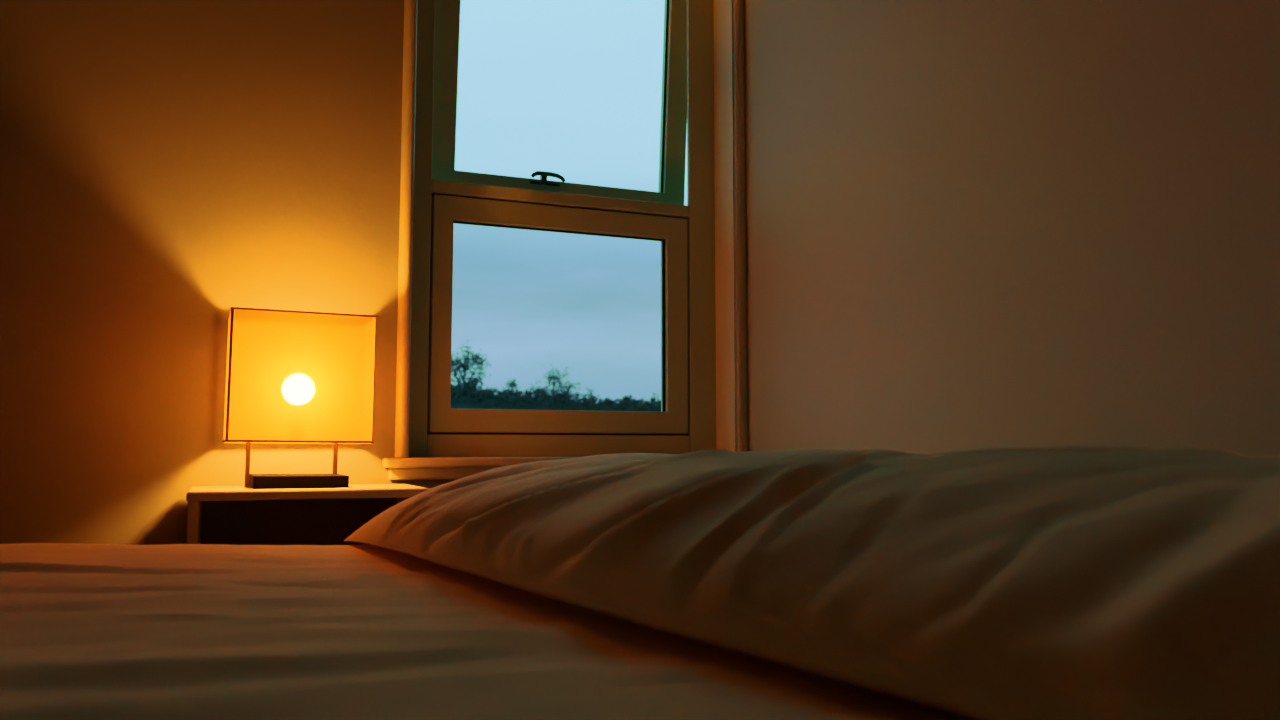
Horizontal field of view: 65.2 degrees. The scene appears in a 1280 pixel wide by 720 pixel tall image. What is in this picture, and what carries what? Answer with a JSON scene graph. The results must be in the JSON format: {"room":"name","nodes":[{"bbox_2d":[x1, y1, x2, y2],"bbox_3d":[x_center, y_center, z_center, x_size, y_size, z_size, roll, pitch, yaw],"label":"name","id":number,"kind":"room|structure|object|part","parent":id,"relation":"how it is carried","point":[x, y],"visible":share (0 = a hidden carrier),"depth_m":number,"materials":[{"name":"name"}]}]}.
{"room":"bedroom","nodes":[
{"label":"bedroom","id":0,"kind":"room"},
{"bbox_2d":[0,0,456,544],"bbox_3d":[-1.056,-0.303,1.738,2.960,2.550,0.160,2,-5,-23],"label":"wall","id":1,"kind":"structure","parent":0,"point":[167,167],"depth_m":1.74,"materials":[{"name":"paint"}]},
{"bbox_2d":[395,0,417,457],"bbox_3d":[-0.442,-0.506,1.917,0.025,1.379,0.017,2,-5,-23],"label":"trim","id":2,"kind":"structure","parent":1,"relation":"attached to","point":[410,6],"depth_m":1.89,"materials":[{"name":"white paint"}]},
{"bbox_2d":[382,0,715,479],"bbox_3d":[-0.157,-0.455,2.133,0.764,1.398,0.249,2,-5,-23],"label":"window","id":3,"kind":"structure","parent":1,"relation":"in","point":[446,442],"depth_m":2.12,"materials":[{"name":"beige paint"}]},
{"bbox_3d":[-0.134,0.205,2.020,0.764,0.018,0.131,2,-5,-23],"label":"sill","id":4,"kind":"part","parent":3,"relation":"part of","materials":[{"name":"white paint"}]},
{"bbox_3d":[-0.202,-0.396,2.185,0.079,0.027,0.025,2,0,-23],"label":"sash handle","id":5,"kind":"part","parent":3,"relation":"part of","materials":[{"name":"metal"}]},
{"bbox_3d":[-0.162,-0.085,2.124,0.566,0.480,0.038,2,-5,-23],"label":"sash","id":6,"kind":"part","parent":3,"relation":"part of","materials":[{"name":"beige paint"}]},
{"bbox_3d":[-0.174,-0.726,2.228,0.610,0.764,0.040,2,0,-23],"label":"sash frame","id":7,"kind":"part","parent":3,"relation":"part of","materials":[{"name":"beige paint"}]},
{"bbox_2d":[733,0,747,451],"bbox_3d":[0.221,-0.481,2.194,0.024,1.379,0.012,2,-5,-23],"label":"trim","id":8,"kind":"structure","parent":1,"relation":"attached to","point":[738,5],"depth_m":2.17,"materials":[{"name":"white paint"}]},
{"bbox_2d":[744,0,1279,457],"bbox_3d":[0.958,-0.404,0.599,0.120,2.550,3.500,2,-5,-23],"label":"wall","id":9,"kind":"structure","parent":0,"point":[971,224],"depth_m":1.44,"materials":[{"name":"paint"}]},
{"bbox_2d":[713,0,736,451],"bbox_3d":[0.189,-0.467,2.235,0.005,1.357,0.088,2,-5,-23],"label":"trim","id":10,"kind":"structure","parent":9,"relation":"attached to","point":[725,289],"depth_m":2.21,"materials":[{"name":"paint"}]},
{"bbox_3d":[-0.362,0.768,-0.056,2.740,0.100,3.500,2,-5,-23],"label":"floor","id":11,"kind":"structure","parent":0,"visible":0},
{"bbox_2d":[186,484,428,544],"bbox_3d":[-0.548,0.538,1.627,0.362,0.655,0.268,2,-5,-23],"label":"nightstand","id":12,"kind":"object","parent":11,"relation":"on","point":[225,515],"visible":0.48,"depth_m":1.73,"materials":[{"name":"paint"}]},
{"bbox_3d":[-0.707,0.508,1.565,0.016,0.582,0.264,2,-5,-23],"label":"panel","id":13,"kind":"part","parent":12,"relation":"part of","materials":[{"name":"paint"}]},
{"bbox_3d":[-0.598,0.525,1.747,0.327,0.582,0.010,2,-5,-23],"label":"panel","id":14,"kind":"part","parent":12,"relation":"part of","materials":[{"name":"black wood"}]},
{"bbox_2d":[222,307,376,488],"bbox_3d":[-0.583,0.071,1.707,0.230,0.289,0.172,3,-6,-24],"label":"table lamp","id":15,"kind":"object","parent":12,"relation":"on","point":[292,376],"visible":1,"depth_m":1.63,"materials":[{"name":"fabric"}]},
{"bbox_3d":[-0.654,0.172,1.667,0.007,0.079,0.012,3,-6,-24],"label":"leg","id":16,"kind":"part","parent":15,"relation":"part of","materials":[{"name":"brown metal"}]},
{"bbox_3d":[-0.525,0.169,1.724,0.007,0.060,0.012,3,-6,-24],"label":"leg","id":17,"kind":"part","parent":15,"relation":"part of","materials":[{"name":"metal"}]},
{"bbox_3d":[-0.391,0.520,1.696,0.016,0.582,0.264,2,-5,-23],"label":"panel","id":18,"kind":"part","parent":12,"relation":"part of","materials":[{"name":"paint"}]},
{"bbox_3d":[-0.246,0.497,0.419,2.140,0.524,1.880,2,-5,-23],"label":"bed","id":19,"kind":"object","parent":11,"relation":"on","visible":0},
{"bbox_2d":[0,543,983,719],"bbox_3d":[-0.282,0.192,0.467,2.173,0.072,2.035,2,-5,-23],"label":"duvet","id":20,"kind":"object","parent":19,"relation":"on","point":[88,631],"visible":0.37,"depth_m":0.68,"materials":[{"name":"fabric"}]},
{"bbox_2d":[344,445,1279,719],"bbox_3d":[0.238,0.148,0.952,0.852,0.133,1.408,2,-5,-23],"label":"pillow","id":21,"kind":"object","parent":20,"relation":"on","point":[1103,582],"visible":1,"depth_m":0.55,"materials":[{"name":"fabric"}]},
{"label":"outside","id":22,"kind":"structure","parent":0,"visible":0},
{"bbox_3d":[7.530,11.375,85.327,200.000,0.200,147.000,2,-5,-23],"label":"ground","id":23,"kind":"structure","parent":22,"visible":0},
{"bbox_2d":[451,340,492,393],"bbox_3d":[-6.738,3.165,38.032,2.236,7.932,2.600,1,-5,-8],"label":"tree","id":24,"kind":"object","parent":23,"relation":"on","point":[464,366],"visible":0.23,"depth_m":38.29,"materials":[{"name":"green plant"}]},
{"bbox_2d":[503,378,520,392],"bbox_3d":[-5.723,4.180,43.981,1.816,6.958,1.668,-2,-6,26],"label":"tree","id":25,"kind":"object","parent":23,"relation":"on","point":[512,385],"visible":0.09,"depth_m":44.06,"materials":[{"name":"green plant"}]},
{"bbox_2d":[528,364,580,398],"bbox_3d":[-3.521,3.803,40.611,2.908,7.118,2.742,-2,-5,22],"label":"tree","id":26,"kind":"object","parent":23,"relation":"on","point":[557,377],"visible":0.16,"depth_m":40.48,"materials":[{"name":"green plant"}]},
{"bbox_2d":[451,382,660,411],"bbox_3d":[2.753,4.022,37.741,42.251,6.072,2.424,2,-5,-23],"label":"hedge","id":27,"kind":"object","parent":23,"relation":"on","point":[461,398],"visible":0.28,"depth_m":34.67,"materials":[{"name":"green plant"}]},
{"bbox_2d":[579,388,599,401],"bbox_3d":[-2.173,4.463,44.351,1.482,6.458,1.431,2,-5,-23],"label":"tree","id":28,"kind":"object","parent":23,"relation":"on","point":[591,392],"visible":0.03,"depth_m":44.44,"materials":[{"name":"green plant"}]},
{"bbox_2d":[622,394,639,401],"bbox_3d":[-0.569,4.663,45.151,1.543,6.202,1.992,-1,-5,11],"label":"tree","id":29,"kind":"object","parent":23,"relation":"on","point":[630,395],"visible":0.02,"depth_m":44.74,"materials":[{"name":"green plant"}]},
{"bbox_2d":[650,393,660,404],"bbox_3d":[0.733,4.437,42.341,1.086,6.157,1.206,2,-5,-23],"label":"tree","id":30,"kind":"object","parent":23,"relation":"on","point":[657,395],"visible":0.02,"depth_m":42.48,"materials":[{"name":"green plant"}]}
]}

